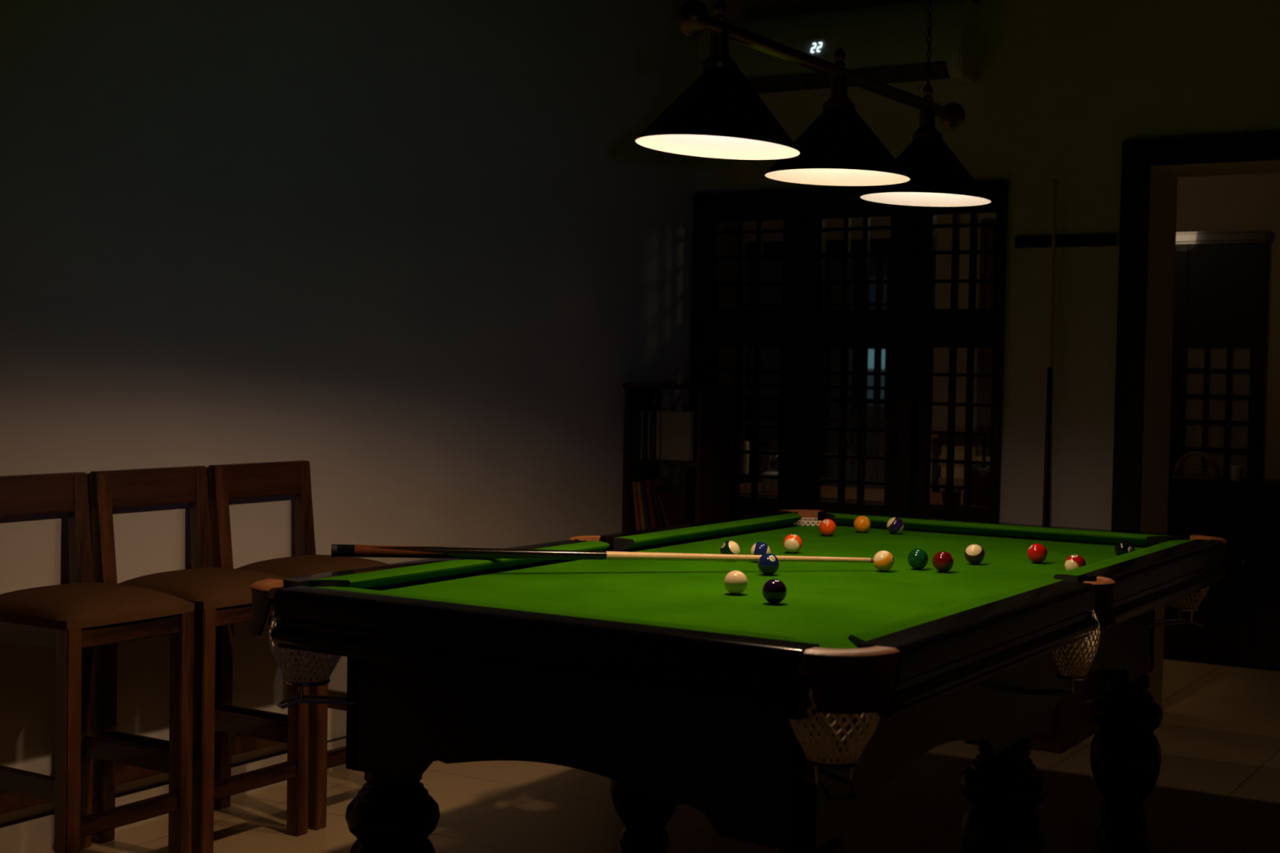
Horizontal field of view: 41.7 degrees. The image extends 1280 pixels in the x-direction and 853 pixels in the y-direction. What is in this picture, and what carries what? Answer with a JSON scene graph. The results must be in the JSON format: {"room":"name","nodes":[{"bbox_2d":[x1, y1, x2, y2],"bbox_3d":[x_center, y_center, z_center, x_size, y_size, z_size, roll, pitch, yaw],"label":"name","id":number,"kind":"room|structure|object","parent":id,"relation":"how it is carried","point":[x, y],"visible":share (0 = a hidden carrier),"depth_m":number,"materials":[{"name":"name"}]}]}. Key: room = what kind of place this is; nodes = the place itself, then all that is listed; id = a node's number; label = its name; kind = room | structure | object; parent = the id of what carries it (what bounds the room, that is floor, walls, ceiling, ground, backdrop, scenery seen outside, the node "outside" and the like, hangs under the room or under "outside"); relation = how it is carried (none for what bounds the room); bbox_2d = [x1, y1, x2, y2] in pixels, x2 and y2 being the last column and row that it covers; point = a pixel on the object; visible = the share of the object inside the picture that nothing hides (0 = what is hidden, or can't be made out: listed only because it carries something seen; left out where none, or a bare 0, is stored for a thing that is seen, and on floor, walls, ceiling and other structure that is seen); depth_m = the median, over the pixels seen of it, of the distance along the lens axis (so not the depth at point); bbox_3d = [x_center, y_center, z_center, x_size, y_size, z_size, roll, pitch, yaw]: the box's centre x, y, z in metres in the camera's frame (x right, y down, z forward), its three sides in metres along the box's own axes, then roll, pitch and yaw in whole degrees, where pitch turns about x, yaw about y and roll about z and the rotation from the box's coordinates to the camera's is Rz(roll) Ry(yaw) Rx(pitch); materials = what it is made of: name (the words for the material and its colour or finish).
{"room":"games hall","nodes":[
{"label":"games hall","id":0,"kind":"room"},
{"bbox_2d":[0,0,698,825],"bbox_3d":[-2.029,-0.350,4.015,0.150,3.050,9.150,2,2,32],"label":"wall","id":1,"kind":"structure","parent":0,"point":[423,255],"depth_m":5.47,"materials":[{"name":"paint"}]},
{"bbox_2d":[0,735,346,852],"bbox_3d":[-2.133,1.133,3.788,0.012,0.097,8.600,2,2,32],"label":"baseboard","id":2,"kind":"structure","parent":1,"relation":"attached to","point":[37,835],"depth_m":4.61,"materials":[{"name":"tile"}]},
{"bbox_2d":[42,659,1279,852],"bbox_3d":[0.231,1.276,3.796,8.500,0.100,11.100,2,2,32],"label":"floor","id":3,"kind":"structure","parent":0,"point":[1216,789],"depth_m":5.25,"materials":[{"name":"beige tile"}]},
{"bbox_2d":[0,471,194,852],"bbox_3d":[-1.474,0.655,4.374,0.459,1.037,0.426,2,2,32],"label":"bar stool","id":4,"kind":"object","parent":3,"relation":"on","point":[82,615],"visible":1,"depth_m":4.34,"materials":[{"name":"brown wood"}]},
{"bbox_2d":[89,465,309,852],"bbox_3d":[-1.241,0.647,4.750,0.459,1.037,0.426,2,2,32],"label":"bar stool","id":5,"kind":"object","parent":3,"relation":"on","point":[220,597],"visible":0.76,"depth_m":4.68,"materials":[{"name":"brown wood"}]},
{"bbox_2d":[208,460,386,830],"bbox_3d":[-1.007,0.638,5.127,0.459,1.037,0.426,2,2,32],"label":"bar stool","id":6,"kind":"object","parent":3,"relation":"on","point":[264,479],"visible":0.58,"depth_m":5.06,"materials":[{"name":"brown wood"}]},
{"bbox_2d":[622,383,734,532],"bbox_3d":[0.151,0.468,7.076,0.386,1.290,0.280,2,2,32],"label":"bookcase","id":7,"kind":"object","parent":3,"relation":"on","point":[713,461],"visible":0.44,"depth_m":7.00,"materials":[{"name":"brown wood"}]},
{"bbox_2d":[631,480,644,530],"bbox_3d":[0.024,0.347,7.102,0.050,0.235,0.150,2,2,32],"label":"book","id":8,"kind":"object","parent":7,"relation":"on","point":[637,520],"visible":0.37,"depth_m":7.04,"materials":[{"name":"paper"}]},
{"bbox_2d":[636,481,646,529],"bbox_3d":[0.045,0.348,7.089,0.053,0.235,0.150,2,2,32],"label":"book","id":9,"kind":"object","parent":7,"relation":"on","point":[643,525],"visible":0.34,"depth_m":7.03,"materials":[{"name":"orange paper"}]},
{"bbox_2d":[640,481,651,528],"bbox_3d":[0.063,0.347,7.077,0.056,0.239,0.150,2,2,32],"label":"book","id":10,"kind":"object","parent":7,"relation":"on","point":[642,483],"visible":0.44,"depth_m":7.01,"materials":[{"name":"paper"}]},
{"bbox_2d":[635,407,658,458],"bbox_3d":[0.033,0.026,7.089,0.018,0.215,0.150,2,2,32],"label":"book","id":11,"kind":"object","parent":7,"relation":"on","point":[638,409],"visible":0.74,"depth_m":7.03,"materials":[{"name":"black paper"}]},
{"bbox_2d":[647,411,656,459],"bbox_3d":[0.076,0.035,7.063,0.012,0.200,0.150,2,2,32],"label":"book","id":12,"kind":"object","parent":7,"relation":"on","point":[649,412],"visible":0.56,"depth_m":7.00,"materials":[{"name":"grey paper"}]},
{"bbox_2d":[642,408,666,458],"bbox_3d":[0.061,0.030,7.072,0.020,0.210,0.150,2,2,32],"label":"book","id":13,"kind":"object","parent":7,"relation":"on","point":[645,411],"visible":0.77,"depth_m":7.01,"materials":[{"name":"black paper"}]},
{"bbox_2d":[644,477,667,528],"bbox_3d":[0.084,0.343,7.065,0.068,0.249,0.150,2,2,32],"label":"book","id":14,"kind":"object","parent":7,"relation":"on","point":[654,482],"visible":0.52,"depth_m":7.01,"materials":[{"name":"paper"}]},
{"bbox_2d":[650,485,674,527],"bbox_3d":[0.114,0.360,7.046,0.073,0.217,0.150,2,2,32],"label":"book","id":15,"kind":"object","parent":7,"relation":"on","point":[655,491],"visible":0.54,"depth_m":6.99,"materials":[{"name":"black paper"}]},
{"bbox_2d":[655,409,678,459],"bbox_3d":[0.113,0.034,7.039,0.016,0.205,0.150,2,2,32],"label":"book","id":16,"kind":"object","parent":7,"relation":"on","point":[658,412],"visible":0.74,"depth_m":6.97,"materials":[{"name":"grey paper"}]},
{"bbox_2d":[657,491,687,526],"bbox_3d":[0.143,0.373,7.029,0.085,0.192,0.150,2,2,32],"label":"book","id":17,"kind":"object","parent":7,"relation":"on","point":[670,504],"visible":0.56,"depth_m":7.02,"materials":[{"name":"brown paper"}]},
{"bbox_2d":[660,410,693,461],"bbox_3d":[0.153,0.038,6.943,0.142,0.205,0.028,2,2,32],"label":"book","id":18,"kind":"object","parent":7,"relation":"on","point":[677,434],"visible":1,"depth_m":6.93,"materials":[{"name":"beige paper"}]},
{"bbox_2d":[248,509,1227,852],"bbox_3d":[0.435,0.769,4.188,1.480,0.894,2.600,2,2,32],"label":"pool table","id":19,"kind":"object","parent":3,"relation":"on","point":[783,723],"visible":0.96,"depth_m":3.41,"materials":[{"name":"green fabric"}]},
{"bbox_2d":[310,540,609,589],"bbox_3d":[-0.385,0.333,3.990,0.060,0.038,1.085,2,2,32],"label":"cushion","id":20,"kind":"object","parent":19,"relation":"on","point":[418,575],"depth_m":3.87,"materials":[{"name":"green fabric"}]},
{"bbox_2d":[314,586,802,642],"bbox_3d":[-0.181,0.365,3.167,1.116,0.038,0.060,2,2,32],"label":"cushion","id":21,"kind":"object","parent":19,"relation":"on","point":[352,590],"depth_m":3.12,"materials":[{"name":"green fabric"}]},
{"bbox_2d":[331,544,873,562],"bbox_3d":[-0.067,0.312,4.061,1.339,0.031,0.031,2,2,-13],"label":"stick","id":22,"kind":"object","parent":19,"relation":"on","point":[337,550],"visible":0.98,"depth_m":4.01,"materials":[{"name":"brown wood"}]},
{"bbox_2d":[613,512,801,551],"bbox_3d":[0.239,0.311,4.996,0.060,0.038,1.085,2,2,32],"label":"cushion","id":23,"kind":"object","parent":19,"relation":"on","point":[672,538],"depth_m":4.90,"materials":[{"name":"green fabric"}]},
{"bbox_2d":[720,540,740,554],"bbox_3d":[0.235,0.324,4.375,0.052,0.052,0.052,2,2,32],"label":"striped ball","id":24,"kind":"object","parent":19,"relation":"on","point":[730,547],"visible":0.69,"depth_m":4.36,"materials":[{"name":"plastic"}]},
{"bbox_2d":[724,570,747,594],"bbox_3d":[0.212,0.345,3.722,0.052,0.052,0.052,2,2,32],"label":"cue ball","id":25,"kind":"object","parent":19,"relation":"on","point":[735,582],"visible":1,"depth_m":3.70,"materials":[{"name":"plastic"}]},
{"bbox_2d":[750,542,770,555],"bbox_3d":[0.312,0.326,4.355,0.052,0.052,0.052,2,2,32],"label":"striped ball","id":26,"kind":"object","parent":19,"relation":"on","point":[759,548],"visible":0.63,"depth_m":4.34,"materials":[{"name":"plastic"}]},
{"bbox_2d":[757,553,779,574],"bbox_3d":[0.313,0.335,4.086,0.052,0.052,0.052,2,2,32],"label":"ball","id":27,"kind":"object","parent":19,"relation":"on","point":[767,563],"visible":1,"depth_m":4.07,"materials":[{"name":"blue plastic"}]},
{"bbox_2d":[768,555,775,561],"bbox_3d":[0.320,0.320,4.068,0.013,0.013,0.015,2,2,32],"label":"light","id":28,"kind":"object","parent":27,"relation":"on","point":[771,558],"depth_m":4.07,"materials":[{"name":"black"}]},
{"bbox_2d":[762,578,786,604],"bbox_3d":[0.287,0.351,3.582,0.052,0.052,0.052,2,2,32],"label":"ball","id":29,"kind":"object","parent":19,"relation":"on","point":[774,590],"visible":1,"depth_m":3.56,"materials":[{"name":"purple plastic"}]},
{"bbox_2d":[782,533,802,553],"bbox_3d":[0.417,0.320,4.588,0.052,0.053,0.052,2,2,32],"label":"striped ball","id":30,"kind":"object","parent":19,"relation":"on","point":[793,543],"visible":1,"depth_m":4.57,"materials":[{"name":"plastic"}]},
{"bbox_2d":[818,519,835,536],"bbox_3d":[0.567,0.306,5.086,0.052,0.052,0.052,2,2,32],"label":"ball","id":31,"kind":"object","parent":19,"relation":"on","point":[827,527],"visible":1,"depth_m":5.07,"materials":[{"name":"orange plastic"}]},
{"bbox_2d":[853,515,871,533],"bbox_3d":[0.690,0.304,5.218,0.052,0.052,0.052,2,2,32],"label":"ball","id":32,"kind":"object","parent":19,"relation":"on","point":[862,524],"visible":1,"depth_m":5.20,"materials":[{"name":"orange plastic"}]},
{"bbox_2d":[873,550,894,571],"bbox_3d":[0.611,0.337,4.205,0.053,0.052,0.052,2,2,32],"label":"striped ball","id":33,"kind":"object","parent":19,"relation":"on","point":[883,560],"visible":1,"depth_m":4.19,"materials":[{"name":"plastic"}]},
{"bbox_2d":[886,517,903,533],"bbox_3d":[0.789,0.306,5.189,0.052,0.052,0.052,2,2,32],"label":"striped ball","id":34,"kind":"object","parent":19,"relation":"on","point":[895,525],"visible":1,"depth_m":5.17,"materials":[{"name":"plastic"}]},
{"bbox_2d":[907,548,928,569],"bbox_3d":[0.705,0.336,4.262,0.052,0.052,0.052,2,2,32],"label":"ball","id":35,"kind":"object","parent":19,"relation":"on","point":[917,558],"visible":1,"depth_m":4.24,"materials":[{"name":"green plastic"}]},
{"bbox_2d":[932,551,953,572],"bbox_3d":[0.760,0.339,4.213,0.052,0.052,0.052,2,2,32],"label":"ball","id":36,"kind":"object","parent":19,"relation":"on","point":[943,561],"visible":1,"depth_m":4.20,"materials":[{"name":"red plastic"}]},
{"bbox_2d":[848,578,1063,646],"bbox_3d":[0.646,0.374,3.350,0.060,0.038,1.085,2,2,32],"label":"cushion","id":37,"kind":"object","parent":19,"relation":"on","point":[900,627],"depth_m":3.24,"materials":[{"name":"green fabric"}]},
{"bbox_2d":[964,544,985,564],"bbox_3d":[0.877,0.335,4.402,0.052,0.052,0.052,2,2,32],"label":"striped ball","id":38,"kind":"object","parent":19,"relation":"on","point":[974,553],"visible":1,"depth_m":4.38,"materials":[{"name":"plastic"}]},
{"bbox_2d":[826,512,1172,546],"bbox_3d":[1.067,0.320,5.179,1.116,0.038,0.060,2,2,32],"label":"cushion","id":39,"kind":"object","parent":19,"relation":"on","point":[922,526],"depth_m":5.13,"materials":[{"name":"green fabric"}]},
{"bbox_2d":[1026,543,1047,563],"bbox_3d":[1.055,0.336,4.459,0.052,0.052,0.052,2,2,32],"label":"ball","id":40,"kind":"object","parent":19,"relation":"on","point":[1037,553],"visible":1,"depth_m":4.44,"materials":[{"name":"red plastic"}]},
{"bbox_2d":[1064,554,1086,570],"bbox_3d":[1.087,0.346,4.196,0.052,0.053,0.052,2,2,32],"label":"striped ball","id":41,"kind":"object","parent":19,"relation":"on","point":[1074,561],"visible":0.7,"depth_m":4.18,"materials":[{"name":"plastic"}]},
{"bbox_2d":[1053,539,1191,582],"bbox_3d":[1.271,0.352,4.357,0.060,0.038,1.085,2,2,32],"label":"cushion","id":42,"kind":"object","parent":19,"relation":"on","point":[1081,574],"depth_m":4.20,"materials":[{"name":"green fabric"}]},
{"bbox_2d":[1114,540,1134,555],"bbox_3d":[1.323,0.337,4.584,0.052,0.052,0.052,2,2,32],"label":"ball","id":43,"kind":"object","parent":19,"relation":"on","point":[1122,547],"visible":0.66,"depth_m":4.57,"materials":[{"name":"black plastic"}]},
{"bbox_2d":[1128,546,1133,552],"bbox_3d":[1.331,0.335,4.561,0.017,0.017,0.003,0,2,-21],"label":"light","id":44,"kind":"object","parent":43,"relation":"attached to","point":[1130,548],"depth_m":4.56,"materials":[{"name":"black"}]},
{"bbox_2d":[739,482,988,511],"bbox_3d":[1.104,0.711,8.303,1.600,0.757,0.760,2,2,32],"label":"dining table","id":45,"kind":"object","parent":3,"relation":"on","point":[827,493],"visible":0.02,"depth_m":8.16,"materials":[{"name":"brown wood"}]},
{"bbox_2d":[739,441,751,491],"bbox_3d":[0.527,0.197,8.355,0.090,0.245,0.089,2,2,32],"label":"candlestick","id":46,"kind":"object","parent":45,"relation":"on","point":[746,444],"visible":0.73,"depth_m":8.34,"materials":[{"name":"clear glass"}]},
{"bbox_2d":[742,441,749,474],"bbox_3d":[0.527,0.157,8.354,0.030,0.165,0.030,2,2,32],"label":"candle","id":47,"kind":"object","parent":46,"relation":"on","point":[746,444],"depth_m":8.34,"materials":[{"name":"white wax"}]},
{"bbox_2d":[760,435,778,493],"bbox_3d":[0.654,0.185,8.276,0.116,0.279,0.116,2,2,32],"label":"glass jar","id":48,"kind":"object","parent":45,"relation":"on","point":[767,485],"visible":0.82,"depth_m":8.24,"materials":[{"name":"clear glass"}]},
{"bbox_2d":[940,488,962,505],"bbox_3d":[1.432,0.318,7.726,0.100,0.080,0.099,2,2,32],"label":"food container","id":49,"kind":"object","parent":45,"relation":"on","point":[957,493],"visible":0.4,"depth_m":7.69,"materials":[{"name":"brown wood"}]},
{"bbox_2d":[970,464,990,506],"bbox_3d":[1.588,0.269,7.699,0.156,0.185,0.126,2,2,32],"label":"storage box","id":50,"kind":"object","parent":45,"relation":"on","point":[980,475],"visible":0.3,"depth_m":7.65,"materials":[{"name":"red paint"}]},
{"bbox_2d":[930,434,991,492],"bbox_3d":[1.611,0.567,8.656,0.380,1.040,0.400,2,2,32],"label":"dining chair","id":51,"kind":"object","parent":3,"relation":"on","point":[941,440],"visible":0.23,"depth_m":8.85,"materials":[{"name":"brown wood"}]},
{"bbox_2d":[1028,670,1106,753],"bbox_3d":[1.522,0.821,6.344,0.360,0.685,0.652,2,2,32],"label":"base cabinet","id":52,"kind":"object","parent":3,"relation":"on","point":[1071,722],"visible":0.08,"depth_m":6.11,"materials":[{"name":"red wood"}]},
{"bbox_2d":[1042,179,1057,525],"bbox_3d":[1.618,-0.251,6.625,0.031,1.440,0.031,2,2,32],"label":"stick","id":53,"kind":"object","parent":52,"relation":"on","point":[1046,481],"visible":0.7,"depth_m":6.62,"materials":[{"name":"brown wood"}]},
{"bbox_2d":[1163,475,1279,671],"bbox_3d":[3.158,0.705,7.923,1.290,0.872,0.460,2,2,32],"label":"base cabinet","id":54,"kind":"object","parent":3,"relation":"on","point":[1238,614],"visible":0.84,"depth_m":7.91,"materials":[{"name":"brown wood"}]},
{"bbox_2d":[1171,450,1222,480],"bbox_3d":[2.687,0.186,8.098,0.220,0.136,0.090,2,2,32],"label":"napkin holder","id":55,"kind":"object","parent":54,"relation":"on","point":[1216,473],"visible":1,"depth_m":8.07,"materials":[{"name":"wood"}]},
{"bbox_2d":[1231,465,1243,481],"bbox_3d":[2.843,0.224,8.002,0.056,0.072,0.055,2,2,32],"label":"cup","id":56,"kind":"object","parent":54,"relation":"on","point":[1236,471],"visible":1,"depth_m":7.98,"materials":[{"name":"white plastic"}]},
{"bbox_2d":[740,258,887,479],"bbox_3d":[1.521,-0.282,10.623,3.400,2.600,0.080,2,2,32],"label":"wall","id":57,"kind":"structure","parent":0,"point":[772,270],"depth_m":10.95,"materials":[{"name":"paint"}]},
{"bbox_2d":[866,369,884,404],"bbox_3d":[1.467,-0.250,10.599,0.225,0.215,0.020,2,2,32],"label":"window","id":58,"kind":"structure","parent":57,"relation":"in","point":[870,378],"depth_m":10.59,"materials":[{"name":"glass"}]},
{"bbox_2d":[867,349,884,368],"bbox_3d":[1.470,-0.445,10.592,0.225,0.155,0.020,2,2,32],"label":"window","id":59,"kind":"structure","parent":57,"relation":"in","point":[871,352],"depth_m":10.58,"materials":[{"name":"glass"}]},
{"bbox_2d":[869,276,887,308],"bbox_3d":[1.476,-0.762,10.582,0.225,0.360,0.020,2,2,32],"label":"window","id":60,"kind":"structure","parent":57,"relation":"in","point":[873,286],"depth_m":10.57,"materials":[{"name":"glass"}]},
{"bbox_2d":[695,0,1279,707],"bbox_3d":[2.938,-0.327,6.082,6.115,3.050,0.400,2,2,32],"label":"wall","id":61,"kind":"structure","parent":0,"point":[1058,92],"depth_m":6.62,"materials":[{"name":"paint"}]},
{"bbox_2d":[687,179,1008,523],"bbox_3d":[0.941,0.052,7.308,1.443,2.135,0.457,2,2,32],"label":"door","id":62,"kind":"structure","parent":61,"relation":"in","point":[911,327],"depth_m":7.13,"materials":[{"name":"brown wood"}]},
{"bbox_2d":[727,0,980,98],"bbox_3d":[0.858,-1.563,6.981,1.080,0.319,0.219,2,2,32],"label":"air conditioner","id":63,"kind":"object","parent":61,"relation":"attached to","point":[887,44],"visible":0.71,"depth_m":6.82,"materials":[{"name":"white plastic"}]},
{"bbox_2d":[1014,234,1116,248],"bbox_3d":[1.665,-0.729,6.599,0.400,0.044,0.050,2,2,32],"label":"cue rack","id":64,"kind":"object","parent":61,"relation":"attached to","point":[1099,240],"visible":1,"depth_m":6.59,"materials":[{"name":"black paint"}]},
{"bbox_2d":[1106,132,1279,688],"bbox_3d":[2.355,0.051,6.197,1.210,2.265,0.035,2,2,32],"label":"door frame","id":65,"kind":"structure","parent":61,"relation":"in","point":[1138,156],"depth_m":6.45,"materials":[{"name":"brown wood"}]},
{"bbox_2d":[745,173,1279,493],"bbox_3d":[3.101,-0.404,8.463,8.350,3.050,0.120,2,2,32],"label":"wall","id":66,"kind":"structure","parent":0,"point":[1233,202],"depth_m":8.51,"materials":[{"name":"paint"}]},
{"bbox_2d":[740,238,890,488],"bbox_3d":[0.889,-0.021,9.791,1.660,2.110,0.070,2,2,32],"label":"door","id":67,"kind":"structure","parent":66,"relation":"in","point":[877,245],"depth_m":9.58,"materials":[{"name":"brown wood"}]},
{"bbox_2d":[1168,230,1270,478],"bbox_3d":[2.905,0.066,8.495,0.475,2.100,0.050,2,2,32],"label":"door","id":68,"kind":"structure","parent":66,"relation":"in","point":[1221,277],"depth_m":8.47,"materials":[{"name":"brown wood"}]},
{"bbox_3d":[0.290,-1.872,3.689,8.500,0.100,11.100,2,2,32],"label":"ceiling","id":69,"kind":"structure","parent":0,"visible":0},
{"bbox_2d":[635,0,991,206],"bbox_3d":[0.503,-1.222,4.170,0.363,1.224,1.586,2,2,32],"label":"light","id":70,"kind":"object","parent":69,"relation":"hanging from","point":[720,114],"visible":1,"depth_m":4.06,"materials":[{"name":"black metal"}]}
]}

